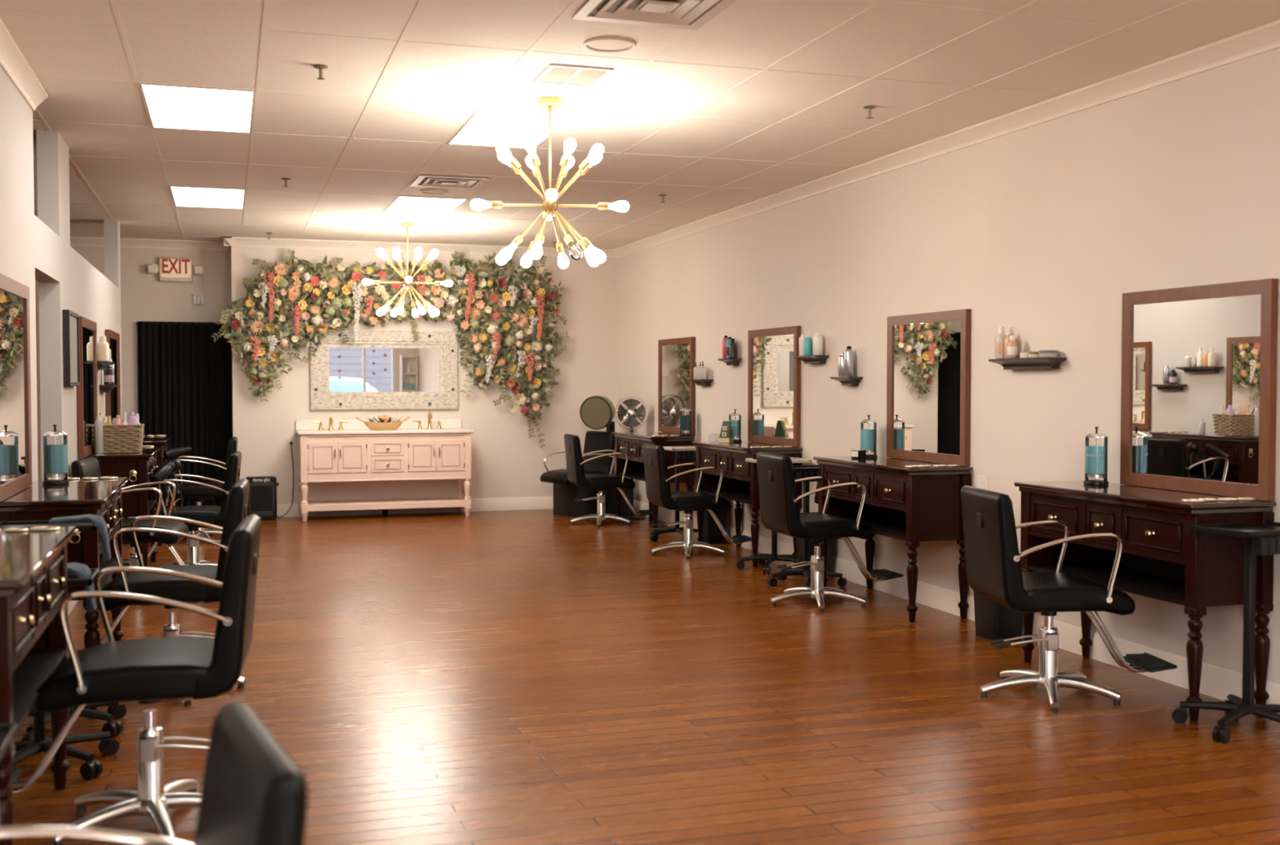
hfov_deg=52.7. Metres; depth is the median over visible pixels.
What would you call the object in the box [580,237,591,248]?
socket
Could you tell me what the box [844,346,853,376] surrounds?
bottle
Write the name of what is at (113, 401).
framed mirror
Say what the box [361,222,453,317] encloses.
sputnik chandelier
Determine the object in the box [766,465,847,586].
rolling cart
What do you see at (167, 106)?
recessed light
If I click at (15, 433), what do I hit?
framed mirror
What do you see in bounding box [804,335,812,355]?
bottle
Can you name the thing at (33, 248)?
wall
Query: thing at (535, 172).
socket
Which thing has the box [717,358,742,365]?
wall shelf
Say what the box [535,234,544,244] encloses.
socket
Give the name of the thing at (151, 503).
shelf
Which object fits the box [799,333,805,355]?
bottle
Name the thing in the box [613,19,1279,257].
trim
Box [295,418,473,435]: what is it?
countertop
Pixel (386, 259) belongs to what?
socket
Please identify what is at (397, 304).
socket
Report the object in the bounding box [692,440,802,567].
table
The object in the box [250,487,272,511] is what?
grille
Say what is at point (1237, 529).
tray
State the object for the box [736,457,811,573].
rolling cart
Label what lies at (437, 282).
socket
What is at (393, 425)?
dough bowl
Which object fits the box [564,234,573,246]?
socket
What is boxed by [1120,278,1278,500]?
framed mirror
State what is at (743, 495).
shelf
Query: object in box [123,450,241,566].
chair
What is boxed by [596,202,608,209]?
socket
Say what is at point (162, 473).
hair dryer
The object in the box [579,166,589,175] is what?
socket
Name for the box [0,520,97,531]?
tray
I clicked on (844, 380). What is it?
wall shelf
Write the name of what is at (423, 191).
grille
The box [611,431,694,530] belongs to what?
table
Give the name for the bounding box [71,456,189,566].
chair
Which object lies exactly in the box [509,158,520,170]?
socket
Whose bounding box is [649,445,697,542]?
rolling cart
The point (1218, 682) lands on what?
baseboard
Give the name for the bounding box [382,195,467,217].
recessed light
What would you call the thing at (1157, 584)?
shelf
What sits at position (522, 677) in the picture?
floor
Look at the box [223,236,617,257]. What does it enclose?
trim
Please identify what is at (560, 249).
socket
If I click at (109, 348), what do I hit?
bottle
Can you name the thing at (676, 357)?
framed mirror
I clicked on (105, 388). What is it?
wall shelf
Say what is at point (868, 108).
sprinkler
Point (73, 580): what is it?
tray
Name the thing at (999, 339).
bottle
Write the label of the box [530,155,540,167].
socket
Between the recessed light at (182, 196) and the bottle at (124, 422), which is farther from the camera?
the recessed light at (182, 196)
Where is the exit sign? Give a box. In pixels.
[146,257,204,282]
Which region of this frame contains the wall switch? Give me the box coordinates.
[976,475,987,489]
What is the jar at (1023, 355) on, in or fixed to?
on the wall shelf at (1032, 362)
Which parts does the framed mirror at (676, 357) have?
glass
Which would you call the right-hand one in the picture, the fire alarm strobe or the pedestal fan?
the pedestal fan
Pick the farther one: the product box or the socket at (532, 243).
the product box
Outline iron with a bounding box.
[164,471,172,506]
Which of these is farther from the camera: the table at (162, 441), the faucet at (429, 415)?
the faucet at (429, 415)
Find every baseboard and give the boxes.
[67,517,123,615]
[276,496,553,517]
[633,499,1279,713]
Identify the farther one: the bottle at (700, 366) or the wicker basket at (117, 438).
the bottle at (700, 366)
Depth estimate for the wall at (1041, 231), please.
7.49 m
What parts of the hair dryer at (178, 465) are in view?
handle, cord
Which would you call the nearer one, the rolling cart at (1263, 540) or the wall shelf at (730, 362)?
the rolling cart at (1263, 540)
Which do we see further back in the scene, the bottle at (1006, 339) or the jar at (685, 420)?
the jar at (685, 420)
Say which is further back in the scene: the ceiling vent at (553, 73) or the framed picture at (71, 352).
the framed picture at (71, 352)
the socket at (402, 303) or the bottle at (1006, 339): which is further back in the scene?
the socket at (402, 303)
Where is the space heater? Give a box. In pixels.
[245,475,278,520]
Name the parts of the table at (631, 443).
leg, drawer, panel, drawer, drawer, leg, leg, panel, leg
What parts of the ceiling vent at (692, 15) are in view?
plate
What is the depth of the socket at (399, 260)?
12.25 m
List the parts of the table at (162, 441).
leg, drawer, leg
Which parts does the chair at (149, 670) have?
seat, arm, seat plate, arm, pump lever, backrest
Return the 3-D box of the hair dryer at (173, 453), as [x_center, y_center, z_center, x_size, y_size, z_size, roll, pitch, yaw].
[-4.169,0.417,11.659,0.249,0.393,0.088,-2,2,-42]
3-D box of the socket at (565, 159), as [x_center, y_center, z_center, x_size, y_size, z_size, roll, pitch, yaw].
[-0.398,-1.381,6.841,0.042,0.064,0.064,-1,2,-25]
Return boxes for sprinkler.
[280,177,290,187]
[313,64,328,79]
[658,194,667,203]
[863,106,875,119]
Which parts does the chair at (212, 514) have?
seat, arm, arm, seat plate, pump lever, backrest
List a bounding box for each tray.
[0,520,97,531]
[67,568,98,586]
[662,445,696,450]
[745,457,811,462]
[792,465,818,471]
[1189,520,1279,538]
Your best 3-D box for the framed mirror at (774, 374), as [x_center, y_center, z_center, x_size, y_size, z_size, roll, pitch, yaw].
[1.103,-0.299,10.720,0.036,0.960,1.000,-1,2,-18]
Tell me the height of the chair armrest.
0.194 m
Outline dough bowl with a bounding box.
[355,416,410,430]
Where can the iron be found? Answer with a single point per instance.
(170, 475)
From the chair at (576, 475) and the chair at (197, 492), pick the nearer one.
the chair at (197, 492)
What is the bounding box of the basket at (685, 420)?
[680,410,690,433]
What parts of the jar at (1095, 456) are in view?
glass, lid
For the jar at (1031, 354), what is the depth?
7.13 m
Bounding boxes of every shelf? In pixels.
[13,648,65,739]
[97,361,115,369]
[99,384,119,392]
[147,499,155,514]
[307,497,464,511]
[617,472,644,481]
[688,379,713,385]
[698,488,750,504]
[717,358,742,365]
[793,355,829,364]
[830,377,862,385]
[845,516,906,540]
[988,357,1066,369]
[1027,562,1185,605]
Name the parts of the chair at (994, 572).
backrest, pump lever, arm, seat plate, arm, seat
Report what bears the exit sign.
attached to the wall at (144, 297)
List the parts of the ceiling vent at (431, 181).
plate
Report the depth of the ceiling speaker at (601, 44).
5.86 m
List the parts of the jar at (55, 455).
lid, glass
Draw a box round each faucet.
[313,417,347,430]
[413,409,445,429]
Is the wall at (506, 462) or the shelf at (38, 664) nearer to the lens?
the shelf at (38, 664)
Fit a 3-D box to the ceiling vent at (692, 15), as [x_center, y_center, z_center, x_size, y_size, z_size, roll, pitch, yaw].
[0.066,-1.696,5.251,0.560,0.028,0.560,-1,2,-18]
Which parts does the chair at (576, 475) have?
backrest, pump lever, arm, seat plate, arm, seat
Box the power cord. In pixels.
[276,441,293,517]
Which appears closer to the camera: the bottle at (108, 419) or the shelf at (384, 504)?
the bottle at (108, 419)
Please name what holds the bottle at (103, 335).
on the wall shelf at (100, 365)
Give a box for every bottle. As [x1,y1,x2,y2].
[93,416,103,453]
[97,336,107,361]
[102,335,109,361]
[102,416,106,425]
[103,366,114,384]
[106,415,111,425]
[108,348,111,361]
[114,414,121,424]
[121,412,128,424]
[127,412,137,424]
[135,413,140,424]
[693,362,697,378]
[695,364,698,378]
[697,362,701,378]
[700,361,704,378]
[702,363,707,378]
[722,335,728,358]
[726,337,731,358]
[728,338,736,358]
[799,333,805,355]
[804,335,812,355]
[813,333,822,355]
[844,346,853,376]
[995,326,1006,359]
[1004,327,1015,358]
[1007,335,1017,358]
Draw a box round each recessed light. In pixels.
[138,83,255,133]
[168,186,245,208]
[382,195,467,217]
[446,105,582,148]
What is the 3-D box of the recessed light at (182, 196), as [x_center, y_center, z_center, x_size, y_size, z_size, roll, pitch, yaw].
[-3.585,-1.866,10.752,0.576,0.008,1.196,-1,2,-18]
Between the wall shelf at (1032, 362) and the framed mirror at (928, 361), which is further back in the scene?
the framed mirror at (928, 361)
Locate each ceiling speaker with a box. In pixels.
[419,188,448,194]
[583,36,635,52]
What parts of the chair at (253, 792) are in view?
arm, backrest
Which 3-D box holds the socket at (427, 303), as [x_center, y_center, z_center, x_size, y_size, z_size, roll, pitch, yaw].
[-2.039,-1.138,12.460,0.064,0.064,0.042,0,2,7]
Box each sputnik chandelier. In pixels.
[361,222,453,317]
[470,97,629,268]
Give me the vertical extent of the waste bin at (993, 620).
0.464 m
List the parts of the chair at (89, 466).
backrest, pump lever, seat plate, arm, arm, seat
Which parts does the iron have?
handle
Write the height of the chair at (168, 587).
0.981 m
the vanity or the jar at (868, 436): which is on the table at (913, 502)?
the jar at (868, 436)
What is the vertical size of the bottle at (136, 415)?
0.275 m
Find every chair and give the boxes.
[0,700,308,844]
[8,514,261,844]
[69,478,249,706]
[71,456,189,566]
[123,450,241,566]
[162,436,237,543]
[540,395,630,517]
[564,433,652,527]
[642,443,751,559]
[755,451,903,612]
[960,484,1177,712]
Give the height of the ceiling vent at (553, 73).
0.010 m
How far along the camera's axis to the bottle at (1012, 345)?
7.33 m
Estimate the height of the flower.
0.082 m
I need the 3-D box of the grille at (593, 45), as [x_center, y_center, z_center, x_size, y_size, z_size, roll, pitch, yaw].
[-0.137,-1.714,5.869,0.212,0.003,0.212,-1,2,-18]
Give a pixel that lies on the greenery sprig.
(390, 418)
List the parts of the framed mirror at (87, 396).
glass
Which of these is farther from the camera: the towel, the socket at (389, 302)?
the socket at (389, 302)
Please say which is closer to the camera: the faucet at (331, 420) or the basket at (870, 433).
the basket at (870, 433)
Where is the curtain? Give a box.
[136,320,231,515]
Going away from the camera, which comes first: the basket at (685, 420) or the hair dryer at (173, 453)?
the hair dryer at (173, 453)
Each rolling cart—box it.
[0,520,126,741]
[0,722,17,759]
[8,568,119,779]
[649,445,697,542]
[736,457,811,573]
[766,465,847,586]
[1171,520,1279,742]
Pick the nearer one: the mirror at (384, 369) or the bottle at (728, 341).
the bottle at (728, 341)
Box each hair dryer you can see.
[150,462,177,511]
[151,459,182,508]
[163,446,191,485]
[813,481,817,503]
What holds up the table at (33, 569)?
on the floor
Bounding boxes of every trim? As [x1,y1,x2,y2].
[0,17,48,111]
[70,236,230,250]
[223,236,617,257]
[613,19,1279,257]
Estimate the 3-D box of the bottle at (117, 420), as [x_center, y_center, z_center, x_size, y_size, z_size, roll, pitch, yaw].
[-3.815,0.080,9.454,0.052,0.270,0.052,-1,2,-18]
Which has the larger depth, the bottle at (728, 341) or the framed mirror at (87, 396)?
the bottle at (728, 341)
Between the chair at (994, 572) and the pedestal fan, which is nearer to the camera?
the chair at (994, 572)
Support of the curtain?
hanging from the wall at (144, 297)
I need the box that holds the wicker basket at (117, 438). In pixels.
[90,423,144,453]
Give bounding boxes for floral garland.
[211,248,568,448]
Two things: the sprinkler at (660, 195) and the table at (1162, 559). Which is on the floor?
the table at (1162, 559)
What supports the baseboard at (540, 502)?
attached to the wall at (506, 462)
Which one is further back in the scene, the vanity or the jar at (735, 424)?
the vanity
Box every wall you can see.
[0,66,123,517]
[35,245,232,479]
[231,246,617,503]
[617,47,1279,684]
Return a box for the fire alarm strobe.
[192,294,204,305]
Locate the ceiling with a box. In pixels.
[0,0,1279,248]
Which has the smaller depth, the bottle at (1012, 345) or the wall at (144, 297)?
the bottle at (1012, 345)
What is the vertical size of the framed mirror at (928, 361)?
0.960 m
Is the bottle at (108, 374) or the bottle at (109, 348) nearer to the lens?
the bottle at (109, 348)
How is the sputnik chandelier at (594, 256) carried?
hanging from the ceiling
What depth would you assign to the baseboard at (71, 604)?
8.22 m
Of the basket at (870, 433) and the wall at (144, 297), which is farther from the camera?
the wall at (144, 297)
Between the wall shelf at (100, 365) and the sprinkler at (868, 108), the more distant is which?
the wall shelf at (100, 365)
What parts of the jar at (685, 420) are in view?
lid, glass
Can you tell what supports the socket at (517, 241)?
attached to the sputnik chandelier at (594, 256)
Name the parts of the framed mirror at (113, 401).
glass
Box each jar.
[41,424,69,484]
[679,404,692,435]
[728,408,742,441]
[860,414,877,457]
[1019,352,1030,358]
[1028,351,1038,357]
[1038,350,1057,357]
[1083,426,1108,484]
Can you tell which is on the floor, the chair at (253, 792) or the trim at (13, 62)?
the chair at (253, 792)
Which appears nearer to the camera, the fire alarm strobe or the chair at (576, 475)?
the chair at (576, 475)
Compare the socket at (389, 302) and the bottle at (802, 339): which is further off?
the socket at (389, 302)
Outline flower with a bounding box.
[378,413,389,421]
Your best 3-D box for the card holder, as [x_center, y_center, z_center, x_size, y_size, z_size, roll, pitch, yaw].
[0.647,0.131,11.197,0.110,0.075,0.024,1,2,22]
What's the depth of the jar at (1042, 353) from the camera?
7.02 m
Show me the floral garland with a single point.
(473, 317)
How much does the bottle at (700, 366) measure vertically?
0.160 m
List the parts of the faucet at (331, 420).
handle, spout, handle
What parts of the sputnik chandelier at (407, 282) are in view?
bulb, bulb, bulb, arm, bulb, bulb, arm, arm, bulb, arm, arm, arm, rod, bulb, arm, arm, arm, bulb, arm, arm, arm, bulb, bulb, arm, bulb, bulb, bulb, bulb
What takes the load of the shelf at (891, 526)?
attached to the table at (913, 502)
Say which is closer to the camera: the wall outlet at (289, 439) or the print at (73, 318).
the print at (73, 318)
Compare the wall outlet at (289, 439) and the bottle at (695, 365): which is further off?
the wall outlet at (289, 439)
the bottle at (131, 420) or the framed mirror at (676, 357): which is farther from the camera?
the framed mirror at (676, 357)
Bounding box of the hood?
[579,395,614,429]
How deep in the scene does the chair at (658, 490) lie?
10.78 m
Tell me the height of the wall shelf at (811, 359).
0.060 m
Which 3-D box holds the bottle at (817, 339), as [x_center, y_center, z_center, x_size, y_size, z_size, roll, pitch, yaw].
[1.349,-0.593,9.807,0.076,0.165,0.076,-1,2,-18]
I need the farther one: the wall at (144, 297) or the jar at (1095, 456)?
the wall at (144, 297)
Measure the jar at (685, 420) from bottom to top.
0.295 m
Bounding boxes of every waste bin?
[702,508,725,543]
[795,511,832,577]
[973,591,1022,640]
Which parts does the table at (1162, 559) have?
leg, knob, drawer, panel, leg, knob, drawer, panel, knob, drawer, leg, panel, leg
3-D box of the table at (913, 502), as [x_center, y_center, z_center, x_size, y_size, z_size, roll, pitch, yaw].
[1.619,0.717,8.458,0.454,0.945,1.310,-1,2,-18]
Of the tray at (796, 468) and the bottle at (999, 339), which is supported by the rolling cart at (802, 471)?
the tray at (796, 468)
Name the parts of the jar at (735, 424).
lid, glass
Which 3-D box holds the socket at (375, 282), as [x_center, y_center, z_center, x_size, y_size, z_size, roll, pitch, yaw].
[-2.520,-1.345,12.415,0.062,0.042,0.042,0,2,-10]
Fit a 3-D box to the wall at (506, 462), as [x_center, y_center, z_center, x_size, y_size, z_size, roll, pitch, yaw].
[-2.330,-0.498,14.705,4.397,2.987,0.590,-1,2,-18]
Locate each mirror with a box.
[0,273,31,502]
[77,315,97,457]
[105,329,120,423]
[310,329,457,409]
[657,337,695,435]
[747,325,800,447]
[886,308,970,466]
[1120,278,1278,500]
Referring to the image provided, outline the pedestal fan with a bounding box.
[614,395,648,519]
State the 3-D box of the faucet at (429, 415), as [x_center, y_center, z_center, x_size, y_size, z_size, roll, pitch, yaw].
[-2.302,-0.034,14.190,0.362,0.215,0.159,-1,2,-18]
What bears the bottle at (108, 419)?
in the wicker basket at (117, 438)
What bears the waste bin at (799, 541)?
on the floor
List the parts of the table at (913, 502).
leg, drawer, panel, drawer, leg, knob, panel, drawer, leg, panel, leg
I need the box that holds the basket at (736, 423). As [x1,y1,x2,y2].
[733,415,740,439]
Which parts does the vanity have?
leg, leg, door, moulding, door, moulding, moulding, drawer, moulding, drawer, door, moulding, door, moulding, leg, leg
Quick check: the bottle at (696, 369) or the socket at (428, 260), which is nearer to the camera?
the bottle at (696, 369)
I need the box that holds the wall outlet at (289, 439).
[287,436,294,448]
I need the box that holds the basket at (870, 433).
[866,422,875,453]
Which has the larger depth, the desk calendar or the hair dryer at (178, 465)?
the desk calendar
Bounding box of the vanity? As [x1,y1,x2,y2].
[295,418,473,520]
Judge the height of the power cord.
0.805 m
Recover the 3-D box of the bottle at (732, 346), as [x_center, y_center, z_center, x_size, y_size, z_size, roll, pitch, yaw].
[0.822,-0.657,11.459,0.064,0.175,0.064,-1,2,-18]
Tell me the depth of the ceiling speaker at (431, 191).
10.37 m
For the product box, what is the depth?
8.75 m
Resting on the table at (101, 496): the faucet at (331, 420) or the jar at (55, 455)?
the jar at (55, 455)
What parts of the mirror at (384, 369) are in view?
glass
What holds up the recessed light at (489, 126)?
in the ceiling
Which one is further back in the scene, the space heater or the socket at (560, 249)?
the space heater
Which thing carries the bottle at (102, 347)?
on the wall shelf at (100, 365)
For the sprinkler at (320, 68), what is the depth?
6.28 m
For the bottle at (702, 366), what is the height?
0.165 m
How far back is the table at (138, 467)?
9.26 m
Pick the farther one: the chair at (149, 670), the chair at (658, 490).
the chair at (658, 490)
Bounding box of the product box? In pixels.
[851,449,866,458]
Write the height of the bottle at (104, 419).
0.255 m
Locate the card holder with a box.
[708,433,719,441]
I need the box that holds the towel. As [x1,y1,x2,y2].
[66,562,97,613]
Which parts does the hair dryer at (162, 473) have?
handle, cord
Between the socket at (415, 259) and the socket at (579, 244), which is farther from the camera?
the socket at (415, 259)
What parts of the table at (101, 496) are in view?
leg, panel, leg, drawer, drawer, knob, leg, drawer, knob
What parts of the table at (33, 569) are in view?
leg, drawer, knob, panel, drawer, knob, drawer, leg, knob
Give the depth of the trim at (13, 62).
6.18 m
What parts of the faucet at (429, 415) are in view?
handle, spout, handle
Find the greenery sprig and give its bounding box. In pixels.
[364,414,400,422]
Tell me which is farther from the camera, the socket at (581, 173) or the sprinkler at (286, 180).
the sprinkler at (286, 180)
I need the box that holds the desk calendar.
[718,421,733,443]
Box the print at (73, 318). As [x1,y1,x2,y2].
[69,315,77,382]
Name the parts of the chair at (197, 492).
seat, seat plate, arm, arm, backrest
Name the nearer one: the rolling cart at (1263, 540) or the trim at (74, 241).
the rolling cart at (1263, 540)
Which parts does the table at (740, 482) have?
leg, drawer, panel, drawer, leg, drawer, panel, leg, panel, leg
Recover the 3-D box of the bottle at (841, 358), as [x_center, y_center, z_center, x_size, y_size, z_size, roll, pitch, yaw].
[1.474,-0.420,9.390,0.064,0.175,0.064,-1,2,-18]
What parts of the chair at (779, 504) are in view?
backrest, pump lever, arm, seat plate, arm, seat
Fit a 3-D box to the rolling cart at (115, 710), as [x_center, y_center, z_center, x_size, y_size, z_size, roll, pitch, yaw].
[-2.432,0.850,5.361,0.547,0.869,0.572,-1,2,-18]
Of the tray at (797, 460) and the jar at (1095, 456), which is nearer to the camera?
the jar at (1095, 456)
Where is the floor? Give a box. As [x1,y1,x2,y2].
[8,508,1279,844]
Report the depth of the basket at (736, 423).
11.18 m
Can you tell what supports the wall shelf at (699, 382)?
attached to the wall at (1041, 231)
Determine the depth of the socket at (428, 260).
12.41 m
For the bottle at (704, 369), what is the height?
0.146 m
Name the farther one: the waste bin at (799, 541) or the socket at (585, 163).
the waste bin at (799, 541)
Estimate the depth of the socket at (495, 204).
6.99 m
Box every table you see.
[0,475,128,709]
[0,525,77,844]
[84,444,160,567]
[123,435,171,546]
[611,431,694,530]
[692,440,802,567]
[813,455,973,622]
[1013,480,1276,720]
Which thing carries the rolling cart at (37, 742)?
on the floor
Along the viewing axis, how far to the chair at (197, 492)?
11.72 m
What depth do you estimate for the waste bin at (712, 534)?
11.64 m
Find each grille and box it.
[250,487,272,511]
[422,190,445,193]
[586,40,632,50]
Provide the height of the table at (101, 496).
0.945 m
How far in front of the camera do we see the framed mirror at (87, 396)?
9.15 m
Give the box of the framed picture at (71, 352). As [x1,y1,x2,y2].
[62,309,79,386]
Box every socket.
[373,280,380,284]
[384,257,391,263]
[386,300,392,306]
[395,302,399,308]
[396,256,402,262]
[399,299,404,306]
[410,302,415,308]
[413,256,418,262]
[424,257,430,263]
[425,301,431,307]
[434,280,440,285]
[491,200,502,208]
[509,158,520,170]
[510,165,521,174]
[511,235,523,247]
[527,241,535,252]
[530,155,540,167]
[531,167,538,177]
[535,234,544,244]
[555,241,564,253]
[560,155,569,168]
[560,167,568,178]
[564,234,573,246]
[576,240,586,252]
[578,159,590,171]
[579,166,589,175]
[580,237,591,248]
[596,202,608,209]
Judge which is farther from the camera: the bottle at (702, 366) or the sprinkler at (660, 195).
the bottle at (702, 366)
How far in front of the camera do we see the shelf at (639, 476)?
13.11 m
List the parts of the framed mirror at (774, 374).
glass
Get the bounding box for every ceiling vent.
[409,175,488,189]
[532,63,613,87]
[571,0,737,30]
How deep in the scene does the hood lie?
14.18 m
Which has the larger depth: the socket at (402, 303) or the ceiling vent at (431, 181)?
the socket at (402, 303)
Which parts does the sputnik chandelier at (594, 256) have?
bulb, bulb, bulb, bulb, bulb, arm, bulb, bulb, bulb, arm, arm, arm, bulb, arm, arm, arm, arm, bulb, rod, bulb, arm, arm, arm, arm, bulb, arm, arm, arm, arm, bulb, bulb, bulb, arm, bulb, bulb, bulb, bulb, bulb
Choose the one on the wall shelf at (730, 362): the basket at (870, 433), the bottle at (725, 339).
the bottle at (725, 339)
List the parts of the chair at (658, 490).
backrest, pump lever, arm, seat plate, arm, seat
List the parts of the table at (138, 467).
panel, leg, drawer, drawer, leg, drawer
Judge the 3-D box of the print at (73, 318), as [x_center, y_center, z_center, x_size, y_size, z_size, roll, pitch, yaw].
[-3.653,-0.471,8.323,0.006,0.430,0.522,-1,2,-18]
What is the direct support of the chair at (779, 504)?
on the floor
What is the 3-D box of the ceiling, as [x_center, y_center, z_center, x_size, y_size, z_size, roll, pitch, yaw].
[-1.800,-1.777,5.840,8.755,0.122,17.720,-1,2,-18]
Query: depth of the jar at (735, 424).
11.19 m
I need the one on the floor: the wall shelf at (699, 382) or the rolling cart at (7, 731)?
the rolling cart at (7, 731)
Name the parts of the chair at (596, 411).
arm, seat, arm, backrest, post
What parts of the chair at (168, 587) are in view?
seat, seat plate, arm, arm, pump lever, backrest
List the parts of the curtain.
rod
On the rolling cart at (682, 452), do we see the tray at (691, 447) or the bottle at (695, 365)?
the tray at (691, 447)
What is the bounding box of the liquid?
[45,435,66,479]

